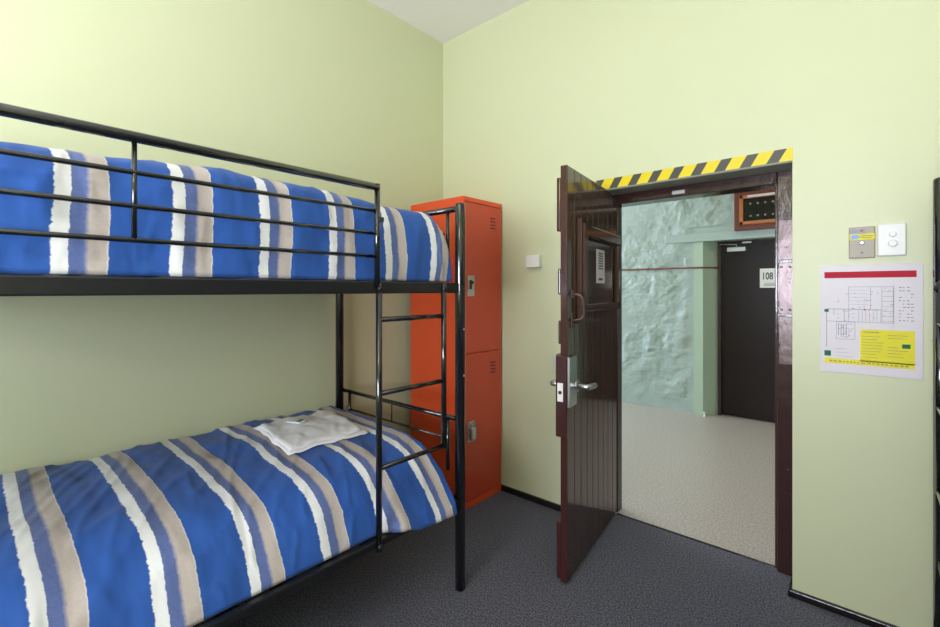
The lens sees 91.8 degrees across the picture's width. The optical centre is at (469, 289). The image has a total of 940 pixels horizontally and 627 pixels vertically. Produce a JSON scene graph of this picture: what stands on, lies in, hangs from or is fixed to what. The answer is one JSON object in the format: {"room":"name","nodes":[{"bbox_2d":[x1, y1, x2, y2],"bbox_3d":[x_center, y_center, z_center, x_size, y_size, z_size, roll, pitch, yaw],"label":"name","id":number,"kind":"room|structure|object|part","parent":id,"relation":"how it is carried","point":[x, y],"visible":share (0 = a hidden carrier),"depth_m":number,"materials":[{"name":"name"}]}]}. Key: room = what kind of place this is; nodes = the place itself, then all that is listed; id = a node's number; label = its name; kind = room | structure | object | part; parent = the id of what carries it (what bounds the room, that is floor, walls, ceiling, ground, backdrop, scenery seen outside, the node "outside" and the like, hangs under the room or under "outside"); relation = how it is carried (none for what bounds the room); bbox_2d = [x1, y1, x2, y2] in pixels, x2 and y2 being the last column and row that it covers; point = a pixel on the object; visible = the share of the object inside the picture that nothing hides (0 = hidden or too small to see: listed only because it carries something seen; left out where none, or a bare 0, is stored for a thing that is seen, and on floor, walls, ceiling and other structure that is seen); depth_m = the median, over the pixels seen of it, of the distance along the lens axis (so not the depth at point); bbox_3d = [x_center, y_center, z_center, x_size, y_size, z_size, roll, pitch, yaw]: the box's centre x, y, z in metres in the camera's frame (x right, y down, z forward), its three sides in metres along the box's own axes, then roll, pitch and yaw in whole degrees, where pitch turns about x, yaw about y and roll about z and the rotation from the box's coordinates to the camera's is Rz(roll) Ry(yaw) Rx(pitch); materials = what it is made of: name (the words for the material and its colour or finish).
{"room":"hostel dormitory room","nodes":[
{"label":"hostel dormitory room","id":0,"kind":"room"},
{"bbox_2d":[0,0,442,474],"bbox_3d":[-1.678,-0.265,1.769,0.150,3.230,4.300,0,0,41],"label":"wall","id":1,"kind":"structure","parent":0,"point":[347,88],"depth_m":2.16,"materials":[{"name":"green paint"}]},
{"bbox_2d":[368,0,528,42],"bbox_3d":[-0.293,-1.840,0.543,3.550,0.080,4.300,0,0,41],"label":"ceiling","id":2,"kind":"structure","parent":0,"point":[443,21],"depth_m":2.96,"materials":[{"name":"white paint"}]},
{"bbox_2d":[192,402,870,626],"bbox_3d":[0.145,1.325,2.359,7.400,0.050,7.600,0,0,41],"label":"floor","id":3,"kind":"structure","parent":0,"point":[511,580],"depth_m":2.17,"materials":[{"name":"grey carpet"}]},
{"bbox_2d":[0,103,464,626],"bbox_3d":[-1.070,0.459,1.524,0.990,1.682,2.094,0,0,41],"label":"bunk bed","id":4,"kind":"object","parent":3,"relation":"on","point":[10,285],"visible":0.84,"depth_m":1.39,"materials":[{"name":"black metal"}]},
{"bbox_3d":[-0.861,-0.247,1.036,0.026,0.268,1.595,0,0,41],"label":"guard rail","id":5,"kind":"part","parent":4,"relation":"part of","materials":[{"name":"black metal"}]},
{"bbox_2d":[0,141,451,281],"bbox_3d":[-1.089,-0.212,1.553,0.978,0.353,1.984,0,0,41],"label":"duvet","id":6,"kind":"object","parent":4,"relation":"on","point":[413,248],"visible":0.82,"depth_m":1.24,"materials":[{"name":"blue fabric"}]},
{"bbox_2d":[0,405,456,626],"bbox_3d":[-1.075,0.784,1.532,1.036,0.313,1.972,0,0,41],"label":"duvet","id":7,"kind":"object","parent":4,"relation":"on","point":[184,531],"visible":0.8,"depth_m":1.43,"materials":[{"name":"blue fabric"}]},
{"bbox_2d":[253,409,367,454],"bbox_3d":[-0.729,0.627,2.100,0.424,0.055,0.436,0,0,41],"label":"folded towel","id":8,"kind":"object","parent":7,"relation":"on","point":[321,427],"visible":0.97,"depth_m":2.02,"materials":[{"name":"white fabric"}]},
{"bbox_2d":[287,419,304,423],"bbox_3d":[-0.794,0.597,2.075,0.068,0.010,0.044,0,0,13],"label":"sachet","id":9,"kind":"object","parent":8,"relation":"on","point":[297,421],"visible":1,"depth_m":2.06,"materials":[{"name":"white plastic"}]},
{"bbox_3d":[-0.734,-0.009,1.227,0.057,0.044,2.013,0,0,41],"label":"rail","id":10,"kind":"part","parent":4,"relation":"part of","materials":[{"name":"black metal"}]},
{"bbox_3d":[-0.734,0.921,1.227,0.057,0.034,2.013,0,0,41],"label":"rail","id":11,"kind":"part","parent":4,"relation":"part of","materials":[{"name":"black metal"}]},
{"bbox_3d":[-0.745,0.461,2.605,0.045,1.679,0.045,0,0,41],"label":"post","id":12,"kind":"part","parent":4,"relation":"part of","materials":[{"name":"black metal"}]},
{"bbox_3d":[-0.328,-0.195,1.637,0.022,0.370,0.032,0,0,41],"label":"guard post","id":13,"kind":"part","parent":4,"relation":"part of","materials":[{"name":"black metal"}]},
{"bbox_3d":[-0.394,0.678,2.294,0.938,0.248,0.021,0,0,41],"label":"panel","id":14,"kind":"part","parent":4,"relation":"part of","materials":[{"name":"black metal"}]},
{"bbox_3d":[-0.394,-0.239,2.294,0.938,0.258,0.027,0,0,41],"label":"panel","id":15,"kind":"part","parent":4,"relation":"part of","materials":[{"name":"black metal"}]},
{"bbox_3d":[-0.043,0.461,1.983,0.045,1.679,0.045,0,0,41],"label":"post","id":16,"kind":"part","parent":4,"relation":"part of","materials":[{"name":"black metal"}]},
{"bbox_2d":[411,196,500,509],"bbox_3d":[-0.082,0.372,2.956,0.498,1.855,0.363,0,0,41],"label":"locker","id":17,"kind":"object","parent":3,"relation":"on","point":[482,217],"visible":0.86,"depth_m":2.81,"materials":[{"name":"orange metal"}]},
{"bbox_3d":[0.006,-0.025,2.720,0.005,0.124,0.060,0,0,41],"label":"handle plate","id":18,"kind":"part","parent":17,"relation":"part of","materials":[{"name":"grey metal"}]},
{"bbox_3d":[0.006,0.845,2.720,0.005,0.124,0.060,0,0,41],"label":"handle plate","id":19,"kind":"part","parent":17,"relation":"part of","materials":[{"name":"grey metal"}]},
{"bbox_3d":[0.078,-0.072,2.814,0.012,0.901,0.333,0,0,41],"label":"door","id":20,"kind":"part","parent":17,"relation":"part of","materials":[{"name":"orange paint"}]},
{"bbox_3d":[0.078,0.820,2.814,0.012,0.872,0.333,0,0,41],"label":"door","id":21,"kind":"part","parent":17,"relation":"part of","materials":[{"name":"orange paint"}]},
{"bbox_2d":[932,177,939,626],"bbox_3d":[1.257,0.459,0.455,0.990,1.682,2.094,0,0,41],"label":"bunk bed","id":22,"kind":"object","parent":3,"relation":"on","point":[936,182],"visible":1,"depth_m":1.53,"materials":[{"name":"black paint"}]},
{"bbox_2d":[443,0,939,626],"bbox_3d":[1.231,-0.315,2.266,3.850,3.330,0.300,0,0,41],"label":"wall","id":23,"kind":"structure","parent":0,"point":[600,89],"depth_m":1.97,"materials":[{"name":"green paint"}]},
{"bbox_2d":[501,484,560,511],"bbox_3d":[0.232,1.282,2.937,1.165,0.036,0.017,0,0,41],"label":"baseboard","id":24,"kind":"structure","parent":23,"relation":"attached to","point":[521,494],"depth_m":2.80,"materials":[{"name":"black paint"}]},
{"bbox_2d":[526,255,541,267],"bbox_3d":[0.390,-0.174,2.786,0.096,0.076,0.033,0,0,41],"label":"wall box","id":25,"kind":"object","parent":23,"relation":"attached to","point":[532,261],"visible":1,"depth_m":2.77,"materials":[{"name":"white plastic"}]},
{"bbox_2d":[550,165,620,582],"bbox_3d":[0.622,0.369,2.332,0.203,1.838,0.828,0,0,33],"label":"door","id":26,"kind":"structure","parent":23,"relation":"in","point":[589,273],"depth_m":2.18,"materials":[{"name":"brown paint"}]},
{"bbox_3d":[0.416,0.432,2.134,0.074,0.052,0.107,0,0,33],"label":"lever handle","id":27,"kind":"part","parent":26,"relation":"part of","materials":[{"name":"silver metal"}]},
{"bbox_3d":[0.421,1.153,2.064,0.020,0.255,0.107,0,0,33],"label":"strap plate","id":28,"kind":"part","parent":26,"relation":"part of","materials":[{"name":"red paint"}]},
{"bbox_3d":[0.422,-0.380,2.065,0.020,0.240,0.106,0,0,33],"label":"strap plate","id":29,"kind":"part","parent":26,"relation":"part of","materials":[{"name":"red paint"}]},
{"bbox_3d":[0.425,0.188,2.062,0.012,0.105,0.107,0,0,33],"label":"strap plate","id":30,"kind":"part","parent":26,"relation":"part of","materials":[{"name":"red paint"}]},
{"bbox_3d":[0.424,-0.037,2.063,0.014,0.115,0.107,0,0,33],"label":"strap plate","id":31,"kind":"part","parent":26,"relation":"part of","materials":[{"name":"red paint"}]},
{"bbox_3d":[0.394,0.448,1.992,0.026,0.081,0.004,0,0,33],"label":"keyhole plate","id":32,"kind":"part","parent":26,"relation":"part of","materials":[{"name":"silver metal"}]},
{"bbox_3d":[0.481,0.085,2.029,0.062,0.170,0.020,0,0,23],"label":"pull handle","id":33,"kind":"part","parent":26,"relation":"part of","materials":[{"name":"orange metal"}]},
{"bbox_3d":[0.524,0.432,2.064,0.074,0.052,0.107,0,0,33],"label":"lever handle","id":34,"kind":"part","parent":26,"relation":"part of","materials":[{"name":"silver metal"}]},
{"bbox_3d":[0.629,0.369,2.337,0.030,1.838,0.774,0,0,33],"label":"plank panel","id":35,"kind":"part","parent":26,"relation":"part of","materials":[{"name":"brown paint"}]},
{"bbox_3d":[0.675,-0.091,2.369,0.011,0.317,0.492,0,0,33],"label":"hatch panel","id":36,"kind":"part","parent":26,"relation":"part of","materials":[{"name":"brown paint"}]},
{"bbox_3d":[0.684,-0.107,2.362,0.034,0.405,0.612,0,0,33],"label":"hatch frame","id":37,"kind":"part","parent":26,"relation":"part of","materials":[{"name":"brown paint"}]},
{"bbox_2d":[594,147,792,188],"bbox_3d":[1.033,-0.578,2.239,0.909,0.056,0.003,0,0,41],"label":"tape","id":38,"kind":"object","parent":23,"relation":"attached to","point":[786,154],"visible":0.93,"depth_m":2.17,"materials":[{"name":"yellow plastic"}]},
{"bbox_2d":[617,513,776,567],"bbox_3d":[1.146,1.298,2.388,0.780,0.004,0.014,0,0,41],"label":"threshold","id":39,"kind":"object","parent":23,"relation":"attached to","point":[747,557],"depth_m":2.34,"materials":[{"name":"black paint"}]},
{"bbox_2d":[607,160,791,194],"bbox_3d":[1.072,-0.549,2.303,0.930,0.012,0.153,0,0,41],"label":"trim","id":40,"kind":"structure","parent":23,"relation":"attached to","point":[785,165],"depth_m":2.22,"materials":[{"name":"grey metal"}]},
{"bbox_2d":[615,170,791,575],"bbox_3d":[1.157,0.373,2.399,0.930,1.854,0.124,0,0,41],"label":"trim","id":41,"kind":"structure","parent":23,"relation":"attached to","point":[781,181],"depth_m":2.10,"materials":[{"name":"red paint"}]},
{"bbox_3d":[0.856,0.373,2.706,0.072,1.854,0.062,0,0,41],"label":"frame post","id":42,"kind":"part","parent":41,"relation":"part of","materials":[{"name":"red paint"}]},
{"bbox_3d":[1.481,0.373,2.120,0.074,1.854,0.112,0,0,41],"label":"frame post","id":43,"kind":"part","parent":41,"relation":"part of","materials":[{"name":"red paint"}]},
{"bbox_3d":[1.441,-0.229,2.078,0.056,0.183,0.006,0,0,41],"label":"strike plate","id":44,"kind":"part","parent":41,"relation":"part of","materials":[{"name":"metal"}]},
{"bbox_3d":[1.441,0.231,2.078,0.056,0.218,0.006,0,0,41],"label":"strike plate","id":45,"kind":"part","parent":41,"relation":"part of","materials":[{"name":"metal"}]},
{"bbox_3d":[1.441,-0.007,2.077,0.056,0.235,0.007,0,0,41],"label":"strike plate","id":46,"kind":"part","parent":41,"relation":"part of","materials":[{"name":"metal"}]},
{"bbox_2d":[788,577,897,626],"bbox_3d":[1.953,1.285,1.510,1.467,0.030,0.167,0,0,41],"label":"baseboard","id":47,"kind":"structure","parent":23,"relation":"attached to","point":[848,613],"depth_m":1.83,"materials":[{"name":"black paint"}]},
{"bbox_2d":[849,226,874,258],"bbox_3d":[1.536,-0.186,1.786,0.078,0.122,0.015,0,0,41],"label":"plate","id":48,"kind":"object","parent":23,"relation":"attached to","point":[861,239],"visible":1,"depth_m":1.78,"materials":[{"name":"beige plastic"}]},
{"bbox_2d":[820,263,922,379],"bbox_3d":[1.555,0.116,1.776,0.302,0.433,0.004,0,0,41],"label":"evacuation plan","id":49,"kind":"object","parent":23,"relation":"attached to","point":[871,315],"visible":1,"depth_m":1.77,"materials":[{"name":"white paper"}]},
{"bbox_2d":[877,223,905,255],"bbox_3d":[1.597,-0.191,1.726,0.080,0.122,0.023,0,0,41],"label":"switch plate","id":50,"kind":"object","parent":23,"relation":"attached to","point":[891,238],"visible":1,"depth_m":1.72,"materials":[{"name":"white plastic"}]},
{"bbox_3d":[1.595,-0.177,1.719,0.027,0.027,0.010,0,0,41],"label":"dimmer knob","id":51,"kind":"part","parent":50,"relation":"part of","materials":[{"name":"white plastic"}]},
{"bbox_2d":[622,194,774,413],"bbox_3d":[2.471,-0.300,4.988,7.400,3.300,0.540,0,0,41],"label":"wall","id":52,"kind":"structure","parent":0,"point":[658,305],"depth_m":4.98,"materials":[{"name":"green paint"}]},
{"bbox_2d":[622,267,717,270],"bbox_3d":[1.357,-0.232,5.733,3.146,0.022,0.184,0,0,41],"label":"trim","id":53,"kind":"structure","parent":52,"relation":"attached to","point":[673,267],"depth_m":4.88,"materials":[{"name":"red paint"}]},
{"bbox_2d":[694,242,717,415],"bbox_3d":[2.523,0.399,4.826,0.197,1.803,0.314,0,0,41],"label":"pillar","id":54,"kind":"structure","parent":52,"relation":"attached to","point":[705,253],"depth_m":4.74,"materials":[{"name":"green paint"}]},
{"bbox_2d":[718,238,774,421],"bbox_3d":[2.910,0.401,4.477,0.845,1.799,0.114,0,0,41],"label":"door","id":55,"kind":"structure","parent":52,"relation":"in","point":[746,268],"depth_m":4.60,"materials":[{"name":"black paint"}]},
{"bbox_2d":[734,188,774,230],"bbox_3d":[2.894,-0.790,4.206,0.800,0.425,0.110,0,0,41],"label":"box","id":56,"kind":"object","parent":52,"relation":"attached to","point":[753,210],"visible":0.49,"depth_m":4.33,"materials":[{"name":"red wood"}]},
{"bbox_3d":[2.871,-0.768,4.180,0.696,0.280,0.030,0,0,41],"label":"frame","id":57,"kind":"part","parent":56,"relation":"part of","materials":[{"name":"orange wood"}]},
{"bbox_3d":[2.877,-0.768,4.187,0.632,0.216,0.010,0,0,41],"label":"dial panel","id":58,"kind":"part","parent":56,"relation":"part of","materials":[{"name":"black glass"}]}
]}

